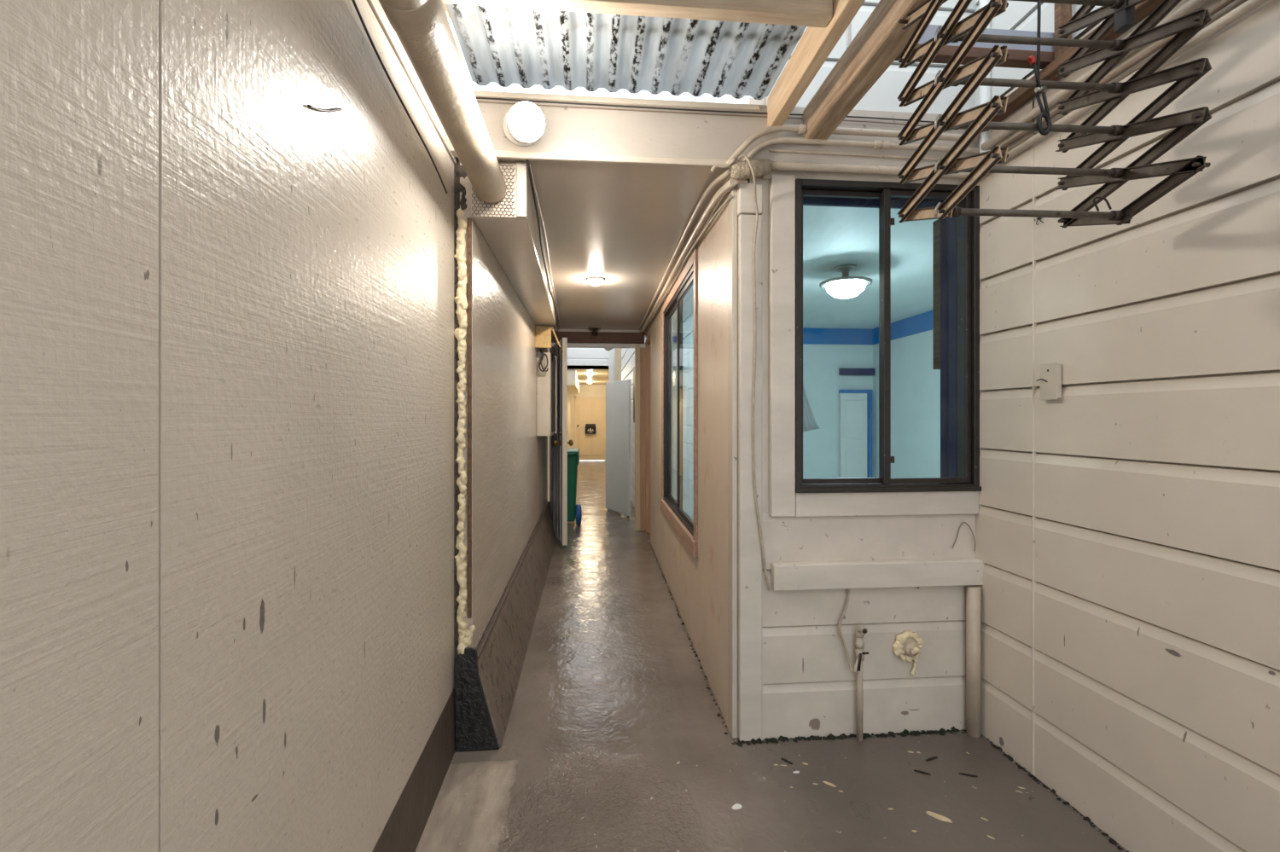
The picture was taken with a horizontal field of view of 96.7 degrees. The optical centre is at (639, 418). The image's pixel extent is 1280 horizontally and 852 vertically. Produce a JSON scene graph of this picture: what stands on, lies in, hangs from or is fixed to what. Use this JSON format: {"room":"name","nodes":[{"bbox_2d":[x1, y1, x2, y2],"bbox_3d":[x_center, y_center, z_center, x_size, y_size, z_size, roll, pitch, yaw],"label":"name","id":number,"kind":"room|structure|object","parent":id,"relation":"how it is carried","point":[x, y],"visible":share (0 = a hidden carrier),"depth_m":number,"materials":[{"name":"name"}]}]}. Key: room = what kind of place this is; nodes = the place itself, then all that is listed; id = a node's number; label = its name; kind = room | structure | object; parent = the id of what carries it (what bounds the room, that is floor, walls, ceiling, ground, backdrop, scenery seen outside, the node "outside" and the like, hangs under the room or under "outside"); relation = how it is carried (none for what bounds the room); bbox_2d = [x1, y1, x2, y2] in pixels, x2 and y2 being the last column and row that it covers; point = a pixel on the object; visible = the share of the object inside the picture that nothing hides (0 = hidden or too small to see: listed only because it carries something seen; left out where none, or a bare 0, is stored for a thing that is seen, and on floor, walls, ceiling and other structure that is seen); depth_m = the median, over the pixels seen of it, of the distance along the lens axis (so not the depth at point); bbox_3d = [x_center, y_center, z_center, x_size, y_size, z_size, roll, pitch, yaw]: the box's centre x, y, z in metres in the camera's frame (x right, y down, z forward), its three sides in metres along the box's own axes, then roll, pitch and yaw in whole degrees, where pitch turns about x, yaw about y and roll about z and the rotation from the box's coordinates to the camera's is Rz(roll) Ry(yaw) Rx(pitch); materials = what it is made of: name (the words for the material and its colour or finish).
{"room":"covered side passage","nodes":[
{"label":"covered side passage","id":0,"kind":"room"},
{"bbox_2d":[0,0,456,851],"bbox_3d":[-0.531,-0.015,0.221,0.062,2.430,3.735,0,0,-5],"label":"wall","id":1,"kind":"structure","parent":0,"point":[227,299],"depth_m":0.77,"materials":[{"name":"paint"}]},
{"bbox_2d":[307,104,342,112],"bbox_3d":[-0.583,-0.575,1.056,0.005,0.068,0.129,0,0,-5],"label":"nail","id":2,"kind":"object","parent":1,"relation":"attached to","point":[308,105],"visible":1,"depth_m":1.05,"materials":[{"name":"silver metal"}]},
{"bbox_2d":[351,0,448,193],"bbox_3d":[-0.558,-0.835,0.854,0.015,0.136,2.200,0,0,-5],"label":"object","id":3,"kind":"object","parent":1,"relation":"attached to","point":[353,1],"visible":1,"depth_m":1.38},
{"bbox_2d":[453,157,548,699],"bbox_3d":[-0.837,-0.015,4.009,0.110,2.430,3.865,0,0,-5],"label":"wall","id":4,"kind":"structure","parent":0,"point":[509,461],"depth_m":2.60,"materials":[{"name":"paint"}]},
{"bbox_2d":[378,0,506,203],"bbox_3d":[-0.375,-0.833,0.237,0.117,0.117,3.640,0,0,-5],"label":"drain pipe","id":5,"kind":"object","parent":4,"relation":"attached to","point":[422,27],"visible":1,"depth_m":1.34,"materials":[{"name":"beige metal"}]},
{"bbox_2d":[453,208,475,654],"bbox_3d":[-0.642,0.093,2.070,0.054,1.718,0.090,0,0,-40],"label":"foam","id":6,"kind":"object","parent":4,"relation":"attached to","point":[465,635],"visible":0.96,"depth_m":2.07,"materials":[{"name":"beige plastic"}]},
{"bbox_2d":[467,217,471,618],"bbox_3d":[-0.623,0.000,2.080,0.014,1.460,0.014,0,0,-5],"label":"batten","id":7,"kind":"object","parent":4,"relation":"attached to","point":[469,219],"visible":1,"depth_m":2.07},
{"bbox_2d":[454,501,557,752],"bbox_3d":[-0.757,1.013,3.984,0.161,0.375,3.888,0,0,-5],"label":"trim","id":8,"kind":"structure","parent":4,"relation":"attached to","point":[487,677],"depth_m":2.35,"materials":[{"name":"concrete"}]},
{"bbox_2d":[536,352,557,436],"bbox_3d":[-0.803,-0.205,4.948,0.134,0.710,0.560,0,0,-5],"label":"electrical box","id":9,"kind":"object","parent":4,"relation":"attached to","point":[546,381],"visible":0.97,"depth_m":4.67,"materials":[{"name":"beige metal"}]},
{"bbox_2d":[535,325,563,352],"bbox_3d":[-0.750,-0.645,4.742,0.203,0.170,0.420,0,0,-5],"label":"hood","id":10,"kind":"object","parent":4,"relation":"attached to","point":[543,334],"visible":1,"depth_m":4.53,"materials":[{"name":"beige wood"}]},
{"bbox_2d":[538,349,548,372],"bbox_3d":[-0.782,-0.469,4.617,0.081,0.189,0.033,0,0,-5],"label":"cable coil","id":11,"kind":"object","parent":10,"relation":"hanging from","point":[543,354],"visible":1,"depth_m":4.61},
{"bbox_2d":[567,391,570,448],"bbox_3d":[-1.737,0.135,13.398,0.060,2.130,5.200,0,0,-5],"label":"wall","id":12,"kind":"structure","parent":0,"point":[568,394],"depth_m":14.25,"materials":[{"name":"beige paint"}]},
{"bbox_2d":[567,369,579,394],"bbox_3d":[-1.545,-0.780,12.989,0.250,0.300,4.250,0,0,-5],"label":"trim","id":13,"kind":"structure","parent":12,"relation":"attached to","point":[573,381],"depth_m":10.91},
{"bbox_2d":[567,348,608,369],"bbox_3d":[-0.929,-1.355,10.890,1.220,0.850,0.060,0,0,-5],"label":"wall","id":14,"kind":"structure","parent":0,"point":[584,357],"depth_m":10.86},
{"bbox_2d":[567,365,608,384],"bbox_3d":[-1.160,-0.965,13.450,1.220,0.070,5.200,0,0,-5],"label":"ceiling","id":15,"kind":"structure","parent":0,"point":[600,376],"depth_m":12.28,"materials":[{"name":"beige paint"}]},
{"bbox_2d":[570,384,605,448],"bbox_3d":[-1.388,0.135,15.990,1.220,2.130,0.100,0,0,-5],"label":"wall","id":16,"kind":"structure","parent":0,"point":[584,390],"depth_m":15.93,"materials":[{"name":"beige paint"}]},
{"bbox_2d":[574,396,605,460],"bbox_3d":[-1.389,0.300,15.945,0.890,1.800,0.110,0,0,-5],"label":"door","id":17,"kind":"structure","parent":16,"relation":"in","point":[587,410],"depth_m":15.95,"materials":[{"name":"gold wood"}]},
{"bbox_2d":[585,424,595,434],"bbox_3d":[-1.379,0.305,15.882,0.300,0.270,0.114,0,0,-5],"label":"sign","id":18,"kind":"object","parent":17,"relation":"attached to","point":[590,428],"visible":1,"depth_m":15.84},
{"bbox_2d":[457,157,728,330],"bbox_3d":[-0.270,-0.968,4.062,1.130,0.065,3.960,0,0,-5],"label":"ceiling","id":19,"kind":"structure","parent":0,"point":[622,224],"depth_m":2.81,"materials":[{"name":"beige paint"}]},
{"bbox_2d":[471,162,555,325],"bbox_3d":[-0.622,-0.832,3.287,0.198,0.204,2.462,0,0,-5],"label":"duct","id":20,"kind":"structure","parent":19,"relation":"attached to","point":[509,225],"depth_m":2.35,"materials":[{"name":"beige metal"}]},
{"bbox_2d":[525,159,558,336],"bbox_3d":[-0.611,-0.855,3.925,0.050,0.156,3.875,0,0,-7],"label":"cable","id":21,"kind":"object","parent":20,"relation":"attached to","point":[526,160],"visible":1,"depth_m":2.55,"materials":[{"name":"beige plastic"}]},
{"bbox_2d":[529,164,560,329],"bbox_3d":[-0.611,-0.912,3.991,0.029,0.037,3.841,0,0,-6],"label":"cable","id":22,"kind":"object","parent":19,"relation":"attached to","point":[535,189],"visible":0.92,"depth_m":2.88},
{"bbox_2d":[588,325,600,334],"bbox_3d":[-0.464,-0.895,5.832,0.120,0.078,0.100,0,0,-5],"label":"sensor","id":23,"kind":"object","parent":19,"relation":"attached to","point":[594,328],"visible":1,"depth_m":5.80,"materials":[{"name":"black plastic"}]},
{"bbox_2d":[586,276,605,285],"bbox_3d":[-0.298,-0.913,3.829,0.124,0.043,0.124,0,0,-5],"label":"ceiling light","id":24,"kind":"object","parent":19,"relation":"attached to","point":[594,281],"visible":1,"depth_m":3.79,"materials":[{"name":"beige glass"}]},
{"bbox_2d":[638,168,731,330],"bbox_3d":[0.140,-0.911,3.993,0.066,0.042,3.872,0,0,-5],"label":"conduit","id":25,"kind":"object","parent":19,"relation":"attached to","point":[727,173],"visible":1,"depth_m":2.69,"materials":[{"name":"beige metal"}]},
{"bbox_2d":[553,310,676,337],"bbox_3d":[-0.354,-1.020,6.058,1.620,0.280,0.070,0,0,-5],"label":"wall header","id":26,"kind":"structure","parent":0,"point":[674,316],"depth_m":6.04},
{"bbox_2d":[551,331,644,343],"bbox_3d":[-0.475,-0.845,5.984,1.045,0.110,0.064,0,0,-5],"label":"trim","id":27,"kind":"structure","parent":26,"relation":"attached to","point":[573,337],"depth_m":5.96,"materials":[{"name":"brown wood"}]},
{"bbox_2d":[621,336,645,506],"bbox_3d":[-0.130,-0.175,8.533,0.040,2.750,4.780,0,0,-5],"label":"wall","id":28,"kind":"structure","parent":0,"point":[627,354],"depth_m":8.24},
{"bbox_2d":[633,366,634,422],"bbox_3d":[-0.041,-0.300,7.150,0.040,0.720,0.750,0,0,-5],"label":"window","id":29,"kind":"structure","parent":28,"relation":"in","point":[634,367],"depth_m":7.32,"materials":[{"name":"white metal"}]},
{"bbox_2d":[645,174,747,738],"bbox_3d":[0.231,0.133,4.106,0.060,2.135,3.950,0,0,-4],"label":"wall","id":30,"kind":"structure","parent":0,"point":[698,587],"depth_m":2.63,"materials":[{"name":"beige paint"}]},
{"bbox_2d":[547,343,645,530],"bbox_3d":[-0.475,0.200,6.057,1.080,2.000,0.090,0,0,-5],"label":"door frame","id":31,"kind":"structure","parent":30,"relation":"in","point":[639,348],"depth_m":6.05,"materials":[{"name":"brown wood"}]},
{"bbox_2d":[549,337,573,546],"bbox_3d":[-0.778,0.215,5.574,0.185,1.890,0.820,0,0,-12],"label":"door leaf","id":32,"kind":"structure","parent":31,"relation":"attached to","point":[558,442],"depth_m":5.26,"materials":[{"name":"grey metal"}]},
{"bbox_2d":[645,333,651,544],"bbox_3d":[0.111,0.200,5.697,0.068,2.000,0.580,0,0,-4],"label":"door","id":33,"kind":"structure","parent":30,"relation":"in","point":[648,342],"depth_m":5.95,"materials":[{"name":"brown wood"}]},
{"bbox_2d":[660,247,698,558],"bbox_3d":[0.249,-0.075,3.636,0.072,1.570,1.530,0,0,-4],"label":"window","id":34,"kind":"structure","parent":30,"relation":"in","point":[686,529],"depth_m":3.63,"materials":[{"name":"brown metal"}]},
{"bbox_2d":[682,284,693,520],"bbox_3d":[0.384,-0.145,3.699,0.004,1.690,1.500,0,0,-5],"label":"window pane","id":35,"kind":"object","parent":34,"relation":"attached to","point":[688,308],"visible":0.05,"depth_m":4.09,"materials":[{"name":"clear glass"}]},
{"bbox_2d":[640,178,737,333],"bbox_3d":[0.169,-0.878,3.998,0.053,0.063,3.867,0,0,-5],"label":"conduit","id":36,"kind":"object","parent":30,"relation":"attached to","point":[731,183],"visible":0.96,"depth_m":2.68,"materials":[{"name":"beige metal"}]},
{"bbox_2d":[648,194,732,323],"bbox_3d":[0.208,-0.850,3.673,0.023,0.062,3.121,0,0,-5],"label":"conduit","id":37,"kind":"object","parent":30,"relation":"attached to","point":[730,197],"visible":1,"depth_m":2.78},
{"bbox_2d":[727,182,762,741],"bbox_3d":[0.397,0.165,2.152,0.110,2.070,0.105,0,0,-5],"label":"trim","id":38,"kind":"structure","parent":30,"relation":"attached to","point":[744,545],"depth_m":2.11,"materials":[{"name":"white wood"}]},
{"bbox_2d":[450,0,985,740],"bbox_3d":[0.335,-0.415,2.135,2.070,3.270,0.148,0,0,-5],"label":"wall","id":39,"kind":"structure","parent":0,"point":[896,559],"depth_m":2.13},
{"bbox_2d":[453,165,467,210],"bbox_3d":[-0.651,-0.859,2.107,0.078,0.201,0.063,0,0,-5],"label":"masonry","id":40,"kind":"object","parent":39,"relation":"attached to","point":[459,170],"visible":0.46,"depth_m":2.08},
{"bbox_2d":[502,101,544,146],"bbox_3d":[-0.383,-0.976,1.853,0.141,0.245,0.332,0,0,-10],"label":"globe light","id":41,"kind":"object","parent":39,"relation":"attached to","point":[523,125],"visible":1,"depth_m":1.72,"materials":[{"name":"white glass"}]},
{"bbox_2d":[475,97,935,122],"bbox_3d":[0.316,-1.113,2.067,1.900,0.016,0.006,0,0,-5],"label":"wire","id":42,"kind":"object","parent":39,"relation":"attached to","point":[485,98],"visible":0.72,"depth_m":2.04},
{"bbox_2d":[477,100,966,129],"bbox_3d":[0.321,-1.097,2.067,1.890,0.019,0.004,0,0,-5],"label":"wire","id":43,"kind":"object","parent":39,"relation":"attached to","point":[477,101],"visible":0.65,"depth_m":2.05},
{"bbox_2d":[738,153,770,590],"bbox_3d":[0.412,-0.151,2.065,0.153,1.574,0.051,0,0,-45],"label":"hanging cable","id":44,"kind":"object","parent":39,"relation":"hanging from","point":[743,154],"visible":1,"depth_m":2.10,"materials":[{"name":"white plastic"}]},
{"bbox_2d":[767,0,865,127],"bbox_3d":[0.649,-1.110,0.283,0.044,0.120,3.628,0,0,-5],"label":"rafter","id":45,"kind":"object","parent":39,"relation":"attached to","point":[816,44],"visible":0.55,"depth_m":1.73,"materials":[{"name":"beige wood"}]},
{"bbox_2d":[442,0,832,27],"bbox_3d":[-0.052,-1.115,1.487,1.133,0.090,0.048,0,0,-5],"label":"joist","id":46,"kind":"object","parent":45,"relation":"attached to","point":[801,13],"visible":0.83,"depth_m":1.50,"materials":[{"name":"beige wood"}]},
{"bbox_2d":[445,3,806,99],"bbox_3d":[0.016,-1.171,1.199,1.057,0.015,1.685,0,0,-5],"label":"roof panel","id":47,"kind":"object","parent":46,"relation":"on","point":[526,48],"visible":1,"depth_m":1.81,"materials":[{"name":"plastic"}]},
{"bbox_2d":[443,3,803,39],"bbox_3d":[-0.064,-1.206,1.719,1.140,0.039,0.035,0,0,-5],"label":"purlin","id":48,"kind":"object","parent":47,"relation":"on","point":[445,4],"visible":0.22,"depth_m":1.67,"materials":[{"name":"beige wood"}]},
{"bbox_2d":[837,588,853,672],"bbox_3d":[0.765,0.786,2.115,0.048,0.308,0.035,0,0,-5],"label":"loose cable","id":49,"kind":"object","parent":39,"relation":"attached to","point":[847,590],"visible":0.94,"depth_m":2.12,"materials":[{"name":"grey plastic"}]},
{"bbox_2d":[725,123,977,167],"bbox_3d":[0.782,-0.986,2.088,0.949,0.158,0.044,0,0,-5],"label":"conduit","id":50,"kind":"object","parent":39,"relation":"attached to","point":[800,129],"visible":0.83,"depth_m":2.07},
{"bbox_2d":[730,158,772,180],"bbox_3d":[0.402,-0.903,2.066,0.149,0.077,0.063,0,0,-5],"label":"pipe lagging","id":51,"kind":"object","parent":50,"relation":"attached to","point":[740,171],"visible":0.95,"depth_m":2.04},
{"bbox_2d":[710,158,735,172],"bbox_3d":[0.298,-0.907,2.044,0.089,0.046,0.017,0,0,3],"label":"strap","id":52,"kind":"object","parent":51,"relation":"attached to","point":[733,160],"visible":1,"depth_m":2.04,"materials":[{"name":"white plastic"}]},
{"bbox_2d":[768,148,942,161],"bbox_3d":[0.868,-0.977,2.121,0.790,0.020,0.012,0,0,-5],"label":"conduit","id":53,"kind":"object","parent":39,"relation":"attached to","point":[770,149],"visible":0.8,"depth_m":2.11,"materials":[{"name":"beige metal"}]},
{"bbox_2d":[740,136,979,161],"bbox_3d":[0.809,-0.958,2.096,0.933,0.130,0.030,0,0,-4],"label":"conduit","id":54,"kind":"object","parent":39,"relation":"attached to","point":[875,144],"visible":0.84,"depth_m":2.08,"materials":[{"name":"white plastic"}]},
{"bbox_2d":[853,625,868,741],"bbox_3d":[0.814,0.984,2.110,0.058,0.432,0.053,0,0,-5],"label":"pipe","id":55,"kind":"object","parent":39,"relation":"attached to","point":[861,631],"visible":1,"depth_m":2.11,"materials":[{"name":"beige metal"}]},
{"bbox_2d":[802,0,941,139],"bbox_3d":[0.805,-1.075,0.297,0.088,0.120,3.628,0,0,-5],"label":"rafter","id":56,"kind":"object","parent":39,"relation":"attached to","point":[881,39],"visible":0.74,"depth_m":1.69,"materials":[{"name":"brown wood"}]},
{"bbox_2d":[846,21,851,48],"bbox_3d":[0.650,-1.468,1.771,0.012,0.665,0.012,0,0,-5],"label":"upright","id":57,"kind":"object","parent":56,"relation":"on","point":[849,27],"visible":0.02,"depth_m":1.77,"materials":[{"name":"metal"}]},
{"bbox_2d":[770,160,1003,180],"bbox_3d":[0.886,-0.918,2.060,0.824,0.042,0.145,0,0,-5],"label":"pipe","id":58,"kind":"object","parent":39,"relation":"attached to","point":[777,165],"visible":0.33,"depth_m":2.09,"materials":[{"name":"beige metal"}]},
{"bbox_2d":[795,178,981,493],"bbox_3d":[0.931,-0.304,2.210,0.722,1.165,0.165,0,0,-5],"label":"window","id":59,"kind":"structure","parent":39,"relation":"in","point":[963,230],"depth_m":2.17,"materials":[{"name":"brown metal"}]},
{"bbox_2d":[940,218,948,477],"bbox_3d":[1.383,0.050,2.403,0.287,1.900,0.014,0,0,-17],"label":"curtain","id":60,"kind":"object","parent":59,"relation":"hanging from","point":[944,223],"visible":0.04,"depth_m":2.36,"materials":[{"name":"blue fabric"}]},
{"bbox_2d":[892,630,923,676],"bbox_3d":[1.017,0.893,2.137,0.118,0.170,0.070,0,0,-5],"label":"expanding foam","id":61,"kind":"object","parent":39,"relation":"attached to","point":[907,644],"visible":1,"depth_m":2.15,"materials":[{"name":"plastic"}]},
{"bbox_2d":[951,522,975,552],"bbox_3d":[1.237,0.454,2.177,0.088,0.112,0.007,0,0,3],"label":"wire","id":62,"kind":"object","parent":39,"relation":"attached to","point":[963,522],"visible":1,"depth_m":2.17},
{"bbox_2d":[965,585,980,738],"bbox_3d":[1.264,0.920,2.157,0.048,0.560,0.047,0,0,-5],"label":"downpipe","id":63,"kind":"object","parent":39,"relation":"attached to","point":[973,592],"visible":0.91,"depth_m":2.14,"materials":[{"name":"beige metal"}]},
{"bbox_2d":[415,459,1127,851],"bbox_3d":[-0.050,1.230,6.020,2.220,0.060,22.000,0,0,-5],"label":"floor","id":64,"kind":"structure","parent":0,"point":[614,740],"depth_m":1.93,"materials":[{"name":"paint"}]},
{"bbox_2d":[567,448,581,525],"bbox_3d":[-0.889,0.782,6.505,0.443,0.835,0.643,0,0,-5],"label":"wheelie bin","id":65,"kind":"object","parent":64,"relation":"on","point":[574,511],"visible":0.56,"depth_m":6.30,"materials":[{"name":"green plastic"}]},
{"bbox_2d":[608,348,615,382],"bbox_3d":[-0.388,-0.400,7.997,0.100,3.200,0.100,0,0,-5],"label":"downspout","id":66,"kind":"object","parent":64,"relation":"on","point":[611,353],"visible":0.02,"depth_m":7.95,"materials":[{"name":"white metal"}]},
{"bbox_2d":[605,379,630,517],"bbox_3d":[-0.277,0.370,7.099,0.036,1.660,0.697,0,0,-26],"label":"door","id":67,"kind":"structure","parent":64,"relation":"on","point":[618,393],"depth_m":7.04,"materials":[{"name":"metal"}]},
{"bbox_2d":[615,348,621,381],"bbox_3d":[-0.296,-0.350,7.644,0.080,3.100,0.080,0,0,-5],"label":"post","id":68,"kind":"object","parent":64,"relation":"on","point":[618,351],"visible":0.02,"depth_m":7.61,"materials":[{"name":"beige wood"}]},
{"bbox_2d":[648,542,727,734],"bbox_3d":[0.213,1.200,3.824,0.033,0.020,3.347,0,0,-4],"label":"grit","id":69,"kind":"object","parent":64,"relation":"on","point":[683,623],"visible":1,"depth_m":2.95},
{"bbox_2d":[732,803,742,809],"bbox_3d":[0.298,1.198,1.755,0.035,0.002,0.024,0,0,-5],"label":"flake","id":70,"kind":"object","parent":64,"relation":"on","point":[736,806],"visible":1,"depth_m":1.75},
{"bbox_2d":[731,738,768,746],"bbox_3d":[0.404,1.199,2.102,0.137,0.033,0.042,0,0,-11],"label":"grit","id":71,"kind":"object","parent":64,"relation":"on","point":[759,741],"visible":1,"depth_m":2.10,"materials":[{"name":"black gravel"}]},
{"bbox_2d":[780,758,792,764],"bbox_3d":[0.513,1.198,1.985,0.047,0.004,0.007,0,0,44],"label":"twig","id":72,"kind":"object","parent":64,"relation":"on","point":[783,759],"visible":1,"depth_m":1.98,"materials":[{"name":"black wood"}]},
{"bbox_2d":[822,781,836,787],"bbox_3d":[0.621,1.198,1.863,0.044,0.002,0.012,0,0,35],"label":"flake","id":73,"kind":"object","parent":64,"relation":"on","point":[825,782],"visible":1,"depth_m":1.86,"materials":[{"name":"brown wood"}]},
{"bbox_2d":[763,727,965,744],"bbox_3d":[0.859,1.198,2.148,0.804,0.039,0.054,0,0,-5],"label":"grit","id":74,"kind":"object","parent":64,"relation":"on","point":[942,731],"visible":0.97,"depth_m":2.14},
{"bbox_2d":[913,769,930,775],"bbox_3d":[0.954,1.198,1.922,0.053,0.004,0.007,0,0,30],"label":"twig","id":75,"kind":"object","parent":64,"relation":"on","point":[918,771],"visible":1,"depth_m":1.92,"materials":[{"name":"black wood"}]},
{"bbox_2d":[925,756,937,761],"bbox_3d":[1.024,1.198,1.999,0.056,0.004,0.007,0,0,-24],"label":"twig","id":76,"kind":"object","parent":64,"relation":"on","point":[933,758],"visible":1,"depth_m":2.00,"materials":[{"name":"black wood"}]},
{"bbox_2d":[925,811,952,823],"bbox_3d":[0.896,1.196,1.707,0.071,0.006,0.016,0,0,41],"label":"stick","id":77,"kind":"object","parent":64,"relation":"on","point":[932,814],"visible":1,"depth_m":1.70,"materials":[{"name":"beige wood"}]},
{"bbox_2d":[958,773,977,777],"bbox_3d":[1.100,1.198,1.908,0.059,0.004,0.007,0,0,21],"label":"twig","id":78,"kind":"object","parent":64,"relation":"on","point":[962,774],"visible":1,"depth_m":1.91,"materials":[{"name":"black wood"}]},
{"bbox_2d":[986,738,1128,851],"bbox_3d":[1.362,1.199,1.367,0.040,0.034,1.521,0,0,-5],"label":"grit","id":79,"kind":"object","parent":64,"relation":"on","point":[1112,841],"visible":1,"depth_m":1.82,"materials":[{"name":"black gravel"}]},
{"bbox_2d":[671,97,940,501],"bbox_3d":[1.970,-0.050,5.283,3.550,2.500,5.950,0,0,-5],"label":"wall","id":80,"kind":"structure","parent":0,"point":[915,385],"depth_m":8.07,"materials":[{"name":"paint"}]},
{"bbox_2d":[802,383,820,431],"bbox_3d":[0.772,-0.170,2.681,0.162,0.500,0.018,0,0,-5],"label":"cloth","id":81,"kind":"object","parent":80,"relation":"hanging from","point":[809,423],"visible":0.18,"depth_m":2.68,"materials":[{"name":"white fabric"}]},
{"bbox_2d":[838,368,874,477],"bbox_3d":[3.152,0.240,8.263,0.520,1.920,0.054,0,0,-5],"label":"door","id":82,"kind":"structure","parent":80,"relation":"in","point":[856,406],"depth_m":8.25,"materials":[{"name":"white wood"}]},
{"bbox_2d":[932,219,940,369],"bbox_3d":[1.441,-0.593,2.730,0.040,0.715,0.060,0,0,-5],"label":"wooden rail","id":83,"kind":"object","parent":80,"relation":"attached to","point":[936,224],"visible":0.41,"depth_m":2.73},
{"bbox_2d":[682,95,936,329],"bbox_3d":[1.962,-1.330,5.312,3.540,0.060,5.890,0,0,-5],"label":"ceiling","id":84,"kind":"structure","parent":0,"point":[833,236],"depth_m":4.75,"materials":[{"name":"white paint"}]},
{"bbox_2d":[819,264,872,298],"bbox_3d":[1.768,-1.166,4.898,0.430,0.268,0.430,0,0,-5],"label":"bowl light","id":85,"kind":"object","parent":84,"relation":"attached to","point":[846,287],"visible":1,"depth_m":4.81,"materials":[{"name":"glass"}]},
{"bbox_2d":[973,0,1279,851],"bbox_3d":[1.497,-0.425,0.381,0.084,3.250,3.690,0,0,-5],"label":"wall","id":86,"kind":"structure","parent":0,"point":[1127,526],"depth_m":1.53,"materials":[{"name":"white wood"}]},
{"bbox_2d":[894,24,1054,69],"bbox_3d":[1.016,-1.151,1.758,0.601,0.098,0.040,0,0,-5],"label":"header beam","id":87,"kind":"structure","parent":86,"relation":"attached to","point":[1018,54],"depth_m":1.75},
{"bbox_2d":[979,0,990,152],"bbox_3d":[1.288,-1.365,2.124,0.038,0.870,0.038,0,0,-5],"label":"pipe","id":88,"kind":"object","parent":86,"relation":"attached to","point":[985,91],"visible":0.29,"depth_m":2.11,"materials":[{"name":"plastic"}]},
{"bbox_2d":[1034,217,1043,225],"bbox_3d":[1.318,-0.660,1.878,0.011,0.040,0.050,0,0,-5],"label":"spider","id":89,"kind":"object","parent":86,"relation":"attached to","point":[1038,218],"visible":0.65,"depth_m":1.88,"materials":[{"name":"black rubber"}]},
{"bbox_2d":[1036,361,1061,400],"bbox_3d":[1.310,-0.117,1.823,0.035,0.118,0.068,0,0,-5],"label":"junction box","id":90,"kind":"object","parent":86,"relation":"attached to","point":[1050,373],"visible":1,"depth_m":1.81,"materials":[{"name":"white plastic"}]},
{"bbox_2d":[896,0,1211,227],"bbox_3d":[0.900,-0.804,1.298,0.477,0.711,0.359,0,0,-5],"label":"rack","id":91,"kind":"object","parent":86,"relation":"attached to","point":[1120,14],"visible":1,"depth_m":1.29,"materials":[{"name":"metal"}]},
{"bbox_2d":[1026,0,1051,135],"bbox_3d":[0.905,-0.898,1.288,0.061,0.519,0.021,0,0,-19],"label":"rope","id":92,"kind":"object","parent":91,"relation":"hanging from","point":[1045,114],"visible":1,"depth_m":1.29,"materials":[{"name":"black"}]},
{"bbox_2d":[1054,3,1071,59],"bbox_3d":[1.301,-1.450,1.750,0.041,0.700,0.023,0,0,-5],"label":"wall post","id":93,"kind":"object","parent":86,"relation":"attached to","point":[1062,12],"visible":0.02,"depth_m":1.74,"materials":[{"name":"brown wood"}]},
{"bbox_2d":[977,0,1163,135],"bbox_3d":[1.415,-1.079,0.388,0.059,0.033,3.520,0,0,-5],"label":"wall ledger","id":94,"kind":"structure","parent":86,"relation":"attached to","point":[1018,98],"depth_m":1.75,"materials":[{"name":"brown wood"}]},
{"bbox_2d":[980,0,1209,151],"bbox_3d":[1.430,-1.005,0.425,0.028,0.028,3.390,0,0,-5],"label":"pipe","id":95,"kind":"object","parent":86,"relation":"attached to","point":[1189,6],"visible":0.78,"depth_m":1.75,"materials":[{"name":"metal"}]},
{"bbox_2d":[1000,0,1235,148],"bbox_3d":[1.440,-0.963,0.396,0.016,0.021,3.330,0,0,-5],"label":"pipe","id":96,"kind":"object","parent":86,"relation":"attached to","point":[1224,3],"visible":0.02,"depth_m":1.54,"materials":[{"name":"beige metal"}]},
{"bbox_2d":[1006,0,1268,161],"bbox_3d":[1.438,-0.917,0.380,0.025,0.030,3.300,0,0,-5],"label":"pipe","id":97,"kind":"object","parent":86,"relation":"attached to","point":[1248,6],"visible":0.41,"depth_m":1.38,"materials":[{"name":"metal"}]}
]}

